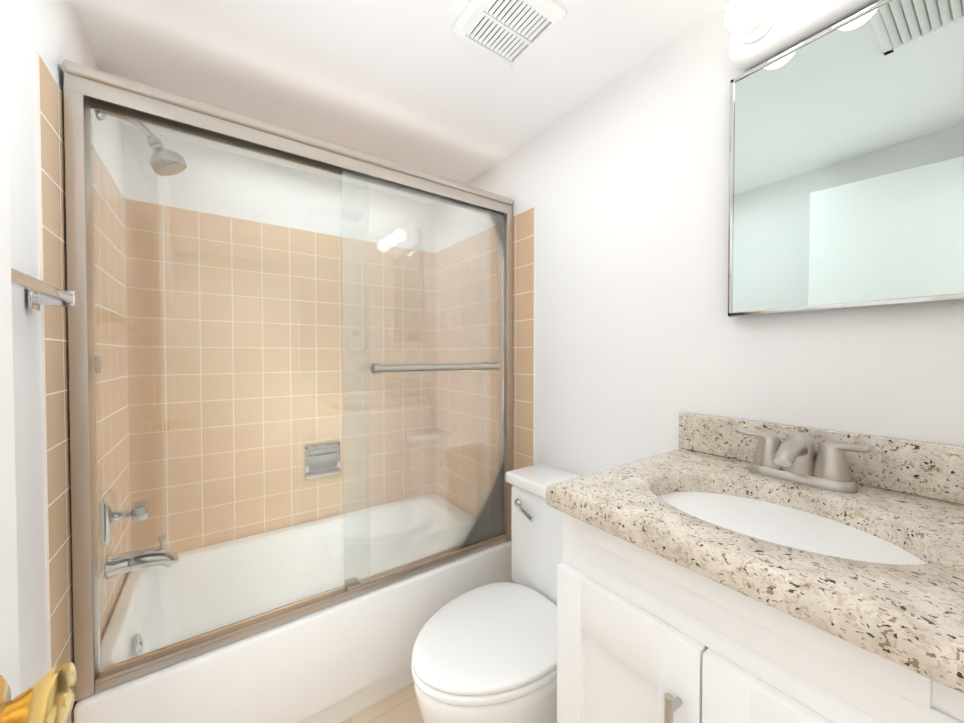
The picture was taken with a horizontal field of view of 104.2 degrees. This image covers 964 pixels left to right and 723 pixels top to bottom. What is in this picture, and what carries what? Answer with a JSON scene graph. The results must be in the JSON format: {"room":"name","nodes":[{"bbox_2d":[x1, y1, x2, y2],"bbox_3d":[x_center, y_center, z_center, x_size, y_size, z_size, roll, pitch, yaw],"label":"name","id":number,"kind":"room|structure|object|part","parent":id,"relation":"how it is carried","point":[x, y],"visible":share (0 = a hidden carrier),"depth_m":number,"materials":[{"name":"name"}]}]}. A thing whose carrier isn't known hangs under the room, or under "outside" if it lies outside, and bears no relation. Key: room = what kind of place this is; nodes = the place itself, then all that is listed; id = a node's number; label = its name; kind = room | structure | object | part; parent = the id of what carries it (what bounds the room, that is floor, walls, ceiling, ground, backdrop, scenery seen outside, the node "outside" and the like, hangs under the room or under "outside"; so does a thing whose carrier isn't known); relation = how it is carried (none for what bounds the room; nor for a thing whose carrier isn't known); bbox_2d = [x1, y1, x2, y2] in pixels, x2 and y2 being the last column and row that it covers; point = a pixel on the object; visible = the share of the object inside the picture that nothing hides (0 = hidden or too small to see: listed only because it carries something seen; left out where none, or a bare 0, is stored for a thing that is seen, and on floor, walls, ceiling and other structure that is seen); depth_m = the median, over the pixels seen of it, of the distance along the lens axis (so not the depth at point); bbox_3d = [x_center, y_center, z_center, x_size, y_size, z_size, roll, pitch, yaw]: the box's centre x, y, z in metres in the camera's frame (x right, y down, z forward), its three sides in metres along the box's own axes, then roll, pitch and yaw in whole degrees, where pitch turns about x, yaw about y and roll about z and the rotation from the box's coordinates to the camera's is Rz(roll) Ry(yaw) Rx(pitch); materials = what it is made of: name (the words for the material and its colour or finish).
{"room":"bathroom","nodes":[
{"label":"bathroom","id":0,"kind":"room"},
{"bbox_2d":[5,0,122,693],"bbox_3d":[-0.467,0.173,0.046,0.115,2.180,3.725,-1,1,-35],"label":"wall","id":1,"kind":"structure","parent":0,"point":[51,33],"depth_m":0.74,"materials":[{"name":"white paint"}]},
{"bbox_2d":[11,268,78,310],"bbox_3d":[-0.714,-0.124,0.552,0.062,0.052,0.525,-1,1,-35],"label":"towel bar","id":2,"kind":"object","parent":1,"relation":"attached to","point":[41,293],"visible":0.98,"depth_m":0.69,"materials":[{"name":"silver metal"}]},
{"bbox_3d":[-0.877,-0.127,0.734,0.006,0.052,0.040,-1,1,-35],"label":"plate","id":3,"kind":"part","parent":2,"relation":"part of","materials":[{"name":"silver metal"}]},
{"bbox_3d":[-0.854,-0.127,0.750,0.062,0.032,0.022,-1,1,-35],"label":"post","id":4,"kind":"part","parent":2,"relation":"part of","materials":[{"name":"silver metal"}]},
{"bbox_2d":[35,52,129,722],"bbox_3d":[-1.172,0.300,1.149,0.005,1.888,0.883,-1,1,-35],"label":"wall tile","id":5,"kind":"structure","parent":1,"relation":"attached to","point":[54,347],"depth_m":0.88,"materials":[{"name":"beige tile"}]},
{"bbox_2d":[63,89,100,700],"bbox_3d":[-0.994,0.090,0.935,0.034,1.471,0.070,-1,1,-35],"label":"shower door frame","id":6,"kind":"structure","parent":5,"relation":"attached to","point":[81,339],"depth_m":0.91,"materials":[{"name":"silver metal"}]},
{"bbox_2d":[63,69,512,214],"bbox_3d":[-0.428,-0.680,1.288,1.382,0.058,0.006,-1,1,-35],"label":"header rail","id":7,"kind":"object","parent":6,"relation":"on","point":[107,93],"visible":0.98,"depth_m":1.11,"materials":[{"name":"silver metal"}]},
{"bbox_2d":[101,489,179,579],"bbox_3d":[-1.129,0.564,1.253,0.181,0.283,0.130,-1,1,-35],"label":"tub faucet","id":8,"kind":"object","parent":5,"relation":"attached to","point":[109,502],"depth_m":1.22,"materials":[{"name":"silver metal"}]},
{"bbox_3d":[-1.194,0.498,1.206,0.022,0.150,0.130,-1,1,-35],"label":"plate","id":9,"kind":"part","parent":8,"relation":"part of","materials":[{"name":"silver metal"}]},
{"bbox_3d":[-1.166,0.498,1.226,0.050,0.044,0.044,-1,1,-35],"label":"stem","id":10,"kind":"part","parent":8,"relation":"part of","materials":[{"name":"silver metal"}]},
{"bbox_3d":[-1.136,0.498,1.247,0.040,0.066,0.066,-1,1,-35],"label":"knob","id":11,"kind":"part","parent":8,"relation":"part of","materials":[{"name":"silver metal"}]},
{"bbox_3d":[-1.129,0.663,1.255,0.181,0.086,0.084,-1,1,-35],"label":"spout","id":12,"kind":"part","parent":8,"relation":"part of","materials":[{"name":"silver metal"}]},
{"bbox_2d":[97,110,186,175],"bbox_3d":[-1.115,-0.727,1.241,0.218,0.190,0.100,-1,1,-35],"label":"shower head","id":13,"kind":"object","parent":1,"relation":"attached to","point":[183,163],"depth_m":1.24},
{"bbox_3d":[-1.148,-0.771,1.217,0.136,0.069,0.022,-1,1,-35],"label":"arm","id":14,"kind":"part","parent":13,"relation":"part of"},
{"bbox_2d":[122,124,434,252],"bbox_3d":[-0.891,0.141,1.956,1.630,2.180,0.115,-1,1,-35],"label":"wall","id":15,"kind":"structure","parent":0,"point":[239,209],"depth_m":1.76,"materials":[{"name":"white paint"}]},
{"bbox_2d":[124,198,435,552],"bbox_3d":[-0.856,0.287,1.910,1.390,1.888,0.005,-1,1,-35],"label":"wall tile","id":16,"kind":"structure","parent":15,"relation":"attached to","point":[283,362],"depth_m":1.75,"materials":[{"name":"beige tile"}]},
{"bbox_2d":[305,441,340,478],"bbox_3d":[-0.813,0.504,1.922,0.170,0.165,0.030,-1,1,-35],"label":"soap dish","id":17,"kind":"object","parent":16,"relation":"attached to","point":[308,455],"depth_m":1.92,"materials":[{"name":"silver metal"}]},
{"bbox_2d":[407,432,442,442],"bbox_3d":[-0.336,0.446,2.216,0.189,0.030,0.099,-1,1,-35],"label":"soap ledge","id":18,"kind":"object","parent":16,"relation":"attached to","point":[419,437],"depth_m":2.18,"materials":[{"name":"beige ceramic"}]},
{"bbox_2d":[340,682,423,722],"bbox_3d":[0.180,1.296,0.462,1.630,0.080,3.825,-1,1,-35],"label":"floor","id":19,"kind":"structure","parent":0,"point":[400,706],"depth_m":1.33,"materials":[{"name":"tile"}]},
{"bbox_2d":[74,493,513,722],"bbox_3d":[-0.634,1.026,1.609,1.384,0.420,0.757,-1,1,-35],"label":"bathtub","id":20,"kind":"object","parent":19,"relation":"on","point":[341,661],"visible":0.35,"depth_m":1.34,"materials":[{"name":"white ceramic"}]},
{"bbox_2d":[95,535,505,692],"bbox_3d":[-0.444,0.803,1.336,1.314,0.032,0.062,-1,1,-35],"label":"rail","id":21,"kind":"object","parent":20,"relation":"on","point":[117,680],"depth_m":1.15,"materials":[{"name":"silver metal"}]},
{"bbox_3d":[-0.428,0.792,1.313,1.314,0.010,0.006,-1,1,-35],"label":"shower door sill rail lip","id":22,"kind":"part","parent":21,"relation":"part of","materials":[{"name":"silver metal"}]},
{"bbox_2d":[345,577,360,589],"bbox_3d":[-0.458,0.788,1.326,0.045,0.018,0.054,-1,1,-35],"label":"guide","id":23,"kind":"object","parent":21,"relation":"on","point":[349,586],"visible":0.54,"depth_m":1.31,"materials":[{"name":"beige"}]},
{"bbox_2d":[411,463,580,722],"bbox_3d":[0.109,0.831,1.153,0.683,0.826,0.470,-1,1,-35],"label":"toilet","id":24,"kind":"object","parent":19,"relation":"on","point":[485,653],"visible":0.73,"depth_m":1.06,"materials":[{"name":"white ceramic"}]},
{"bbox_3d":[0.026,0.814,1.095,0.481,0.023,0.388,-1,1,-35],"label":"seat","id":25,"kind":"part","parent":24,"relation":"part of","materials":[{"name":"white plastic"}]},
{"bbox_3d":[0.027,0.790,1.095,0.479,0.021,0.384,-1,1,-35],"label":"seat lid","id":26,"kind":"part","parent":24,"relation":"part of","materials":[{"name":"white plastic"}]},
{"bbox_3d":[0.102,1.037,1.152,0.655,0.414,0.380,-1,1,-35],"label":"bowl","id":27,"kind":"part","parent":24,"relation":"part of","materials":[{"name":"white ceramic"}]},
{"bbox_3d":[0.130,0.516,1.365,0.014,0.032,0.032,-1,1,-35],"label":"lever","id":28,"kind":"part","parent":24,"relation":"part of","materials":[{"name":"silver metal"}]},
{"bbox_3d":[0.147,0.529,1.318,0.021,0.040,0.099,-1,1,-35],"label":"lever arm","id":29,"kind":"part","parent":24,"relation":"part of"},
{"bbox_3d":[0.308,0.648,1.291,0.188,0.377,0.444,-1,1,-35],"label":"tank","id":30,"kind":"part","parent":24,"relation":"part of","materials":[{"name":"white ceramic"}]},
{"bbox_3d":[0.303,0.438,1.284,0.206,0.044,0.470,-1,1,-35],"label":"tank lid","id":31,"kind":"part","parent":24,"relation":"part of","materials":[{"name":"white ceramic"}]},
{"bbox_2d":[546,412,963,722],"bbox_3d":[0.555,0.697,0.639,0.559,1.111,0.710,-1,1,-35],"label":"bathroom vanity","id":32,"kind":"object","parent":19,"relation":"on","point":[714,569],"visible":1,"depth_m":0.60,"materials":[{"name":"white paint"}]},
{"bbox_3d":[0.249,0.780,0.677,0.008,0.695,0.260,-1,1,-35],"label":"door panel","id":33,"kind":"part","parent":32,"relation":"part of","materials":[{"name":"white paint"}]},
{"bbox_3d":[0.245,0.471,0.669,0.020,0.098,0.158,-1,1,-35],"label":"door rail","id":34,"kind":"part","parent":32,"relation":"part of","materials":[{"name":"white paint"}]},
{"bbox_3d":[0.289,0.517,0.564,0.030,0.010,0.010,-1,1,-35],"label":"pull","id":35,"kind":"part","parent":32,"relation":"part of","materials":[{"name":"silver metal"}]},
{"bbox_3d":[0.409,0.475,0.437,0.020,0.098,0.158,-1,1,-35],"label":"door rail","id":36,"kind":"part","parent":32,"relation":"part of","materials":[{"name":"white paint"}]},
{"bbox_2d":[735,426,874,492],"bbox_3d":[0.644,0.195,0.775,0.138,0.110,0.229,-1,1,-35],"label":"faucet","id":37,"kind":"object","parent":32,"relation":"on","point":[793,465],"depth_m":0.77,"materials":[{"name":"silver metal"}]},
{"bbox_2d":[71,0,729,204],"bbox_3d":[0.180,-0.964,0.423,1.630,0.080,3.825,-1,1,-35],"label":"ceiling","id":38,"kind":"structure","parent":0,"point":[417,84],"depth_m":1.19,"materials":[{"name":"white paint"}]},
{"bbox_2d":[451,0,566,67],"bbox_3d":[0.070,-0.920,1.022,0.230,0.028,0.230,-1,1,-35],"label":"ceiling vent","id":39,"kind":"object","parent":38,"relation":"in","point":[511,33],"visible":0.98,"depth_m":1.02,"materials":[{"name":"white plastic"}]},
{"bbox_2d":[435,5,963,475],"bbox_3d":[0.400,0.149,1.443,0.115,2.180,2.445,-1,1,-35],"label":"wall","id":40,"kind":"structure","parent":0,"point":[643,340],"depth_m":1.12,"materials":[{"name":"white paint"}]},
{"bbox_2d":[435,207,534,509],"bbox_3d":[-0.033,0.287,1.954,0.005,1.888,0.883,-1,1,-35],"label":"wall tile","id":41,"kind":"structure","parent":40,"relation":"attached to","point":[523,339],"depth_m":1.89,"materials":[{"name":"beige tile"}]},
{"bbox_2d":[498,214,512,541],"bbox_3d":[0.106,0.077,1.713,0.034,1.471,0.070,-1,1,-35],"label":"rail","id":42,"kind":"object","parent":41,"relation":"attached to","point":[508,342],"visible":0.5,"depth_m":1.69,"materials":[{"name":"silver metal"}]},
{"bbox_2d":[725,0,879,70],"bbox_3d":[0.706,-0.784,0.743,0.165,0.136,0.435,-1,1,-35],"label":"vanity light","id":43,"kind":"object","parent":40,"relation":"attached to","point":[763,31],"visible":0.98,"depth_m":0.83,"materials":[{"name":"white glass"}]},
{"bbox_3d":[0.590,-0.786,0.835,0.082,0.082,0.082,-1,1,-35],"label":"bulb","id":44,"kind":"part","parent":43,"relation":"part of","materials":[{"name":"white glass"}]},
{"bbox_2d":[739,2,778,43],"bbox_3d":[0.633,-0.786,0.866,0.036,0.076,0.076,-1,1,-35],"label":"bulb","id":45,"kind":"object","parent":43,"relation":"attached to","point":[767,29],"depth_m":0.86,"materials":[{"name":"white glass"}]},
{"bbox_2d":[679,412,963,503],"bbox_3d":[0.774,0.200,0.785,0.022,0.100,0.709,-1,1,-35],"label":"backsplash","id":46,"kind":"structure","parent":40,"relation":"attached to","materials":[{"name":"stone"}]},
{"bbox_2d":[728,0,963,316],"bbox_3d":[0.750,-0.409,0.801,0.033,0.594,0.388,-1,1,-35],"label":"mirror","id":47,"kind":"object","parent":40,"relation":"attached to","point":[846,168],"visible":1,"depth_m":0.77,"materials":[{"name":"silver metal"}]},
{"bbox_3d":[0.641,-0.412,0.955,0.033,0.594,0.010,-1,1,-35],"label":"frame","id":48,"kind":"part","parent":47,"relation":"part of","materials":[{"name":"silver metal"}]},
{"bbox_3d":[0.750,-0.701,0.796,0.033,0.010,0.388,-1,1,-35],"label":"frame","id":49,"kind":"part","parent":47,"relation":"part of","materials":[{"name":"silver metal"}]},
{"bbox_3d":[0.750,-0.117,0.806,0.033,0.010,0.388,-1,1,-35],"label":"frame","id":50,"kind":"part","parent":47,"relation":"part of","materials":[{"name":"silver metal"}]},
{"bbox_3d":[-0.106,0.180,-0.351,0.015,2.180,0.100,-1,1,-35],"label":"wall","id":51,"kind":"structure","parent":0,"visible":0},
{"bbox_2d":[0,0,76,722],"bbox_3d":[-0.274,0.244,0.047,0.091,2.022,0.740,-1,1,-28],"label":"door","id":52,"kind":"structure","parent":51,"relation":"in","point":[9,649],"depth_m":0.35,"materials":[{"name":"white paint"}]},
{"bbox_3d":[-0.403,0.308,0.331,0.056,0.066,0.066,-1,1,-28],"label":"inside door knob","id":53,"kind":"part","parent":52,"relation":"part of","materials":[{"name":"gold metal"}]},
{"bbox_3d":[-0.444,-0.680,1.311,1.382,0.004,0.050,-1,1,-35],"label":"header rail","id":54,"kind":"object","parent":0,"visible":0},
{"bbox_2d":[63,60,512,671],"bbox_3d":[-0.444,0.035,1.323,1.382,1.513,0.082,-1,1,-35],"label":"shower door","id":55,"kind":"structure","parent":54,"relation":"hanging from","point":[481,516],"depth_m":1.30,"materials":[{"name":"beige"}]},
{"bbox_2d":[94,357,101,371],"bbox_3d":[-0.973,0.008,0.950,0.012,0.040,0.008,-1,1,-35],"label":"door handle","id":56,"kind":"object","parent":55,"relation":"attached to","point":[97,364],"visible":1,"depth_m":0.95,"materials":[{"name":"beige"}]},
{"bbox_3d":[-0.696,0.063,1.155,0.705,1.463,0.006,-1,1,-35],"label":"glass","id":57,"kind":"part","parent":55,"relation":"part of","materials":[{"name":"clear glass"}]},
{"bbox_3d":[-0.189,0.057,1.489,0.703,1.463,0.006,-1,1,-35],"label":"glass","id":58,"kind":"part","parent":55,"relation":"part of","materials":[{"name":"clear glass"}]},
{"bbox_3d":[-0.369,0.024,1.320,0.016,0.016,0.062,-1,1,-35],"label":"post","id":59,"kind":"object","parent":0,"visible":0},
{"bbox_2d":[371,362,500,373],"bbox_3d":[-0.151,0.022,1.436,0.555,0.034,0.034,-1,1,-35],"label":"rail","id":60,"kind":"object","parent":59,"relation":"attached to","point":[375,368],"visible":1,"depth_m":1.40,"materials":[{"name":"silver metal"}]}
]}

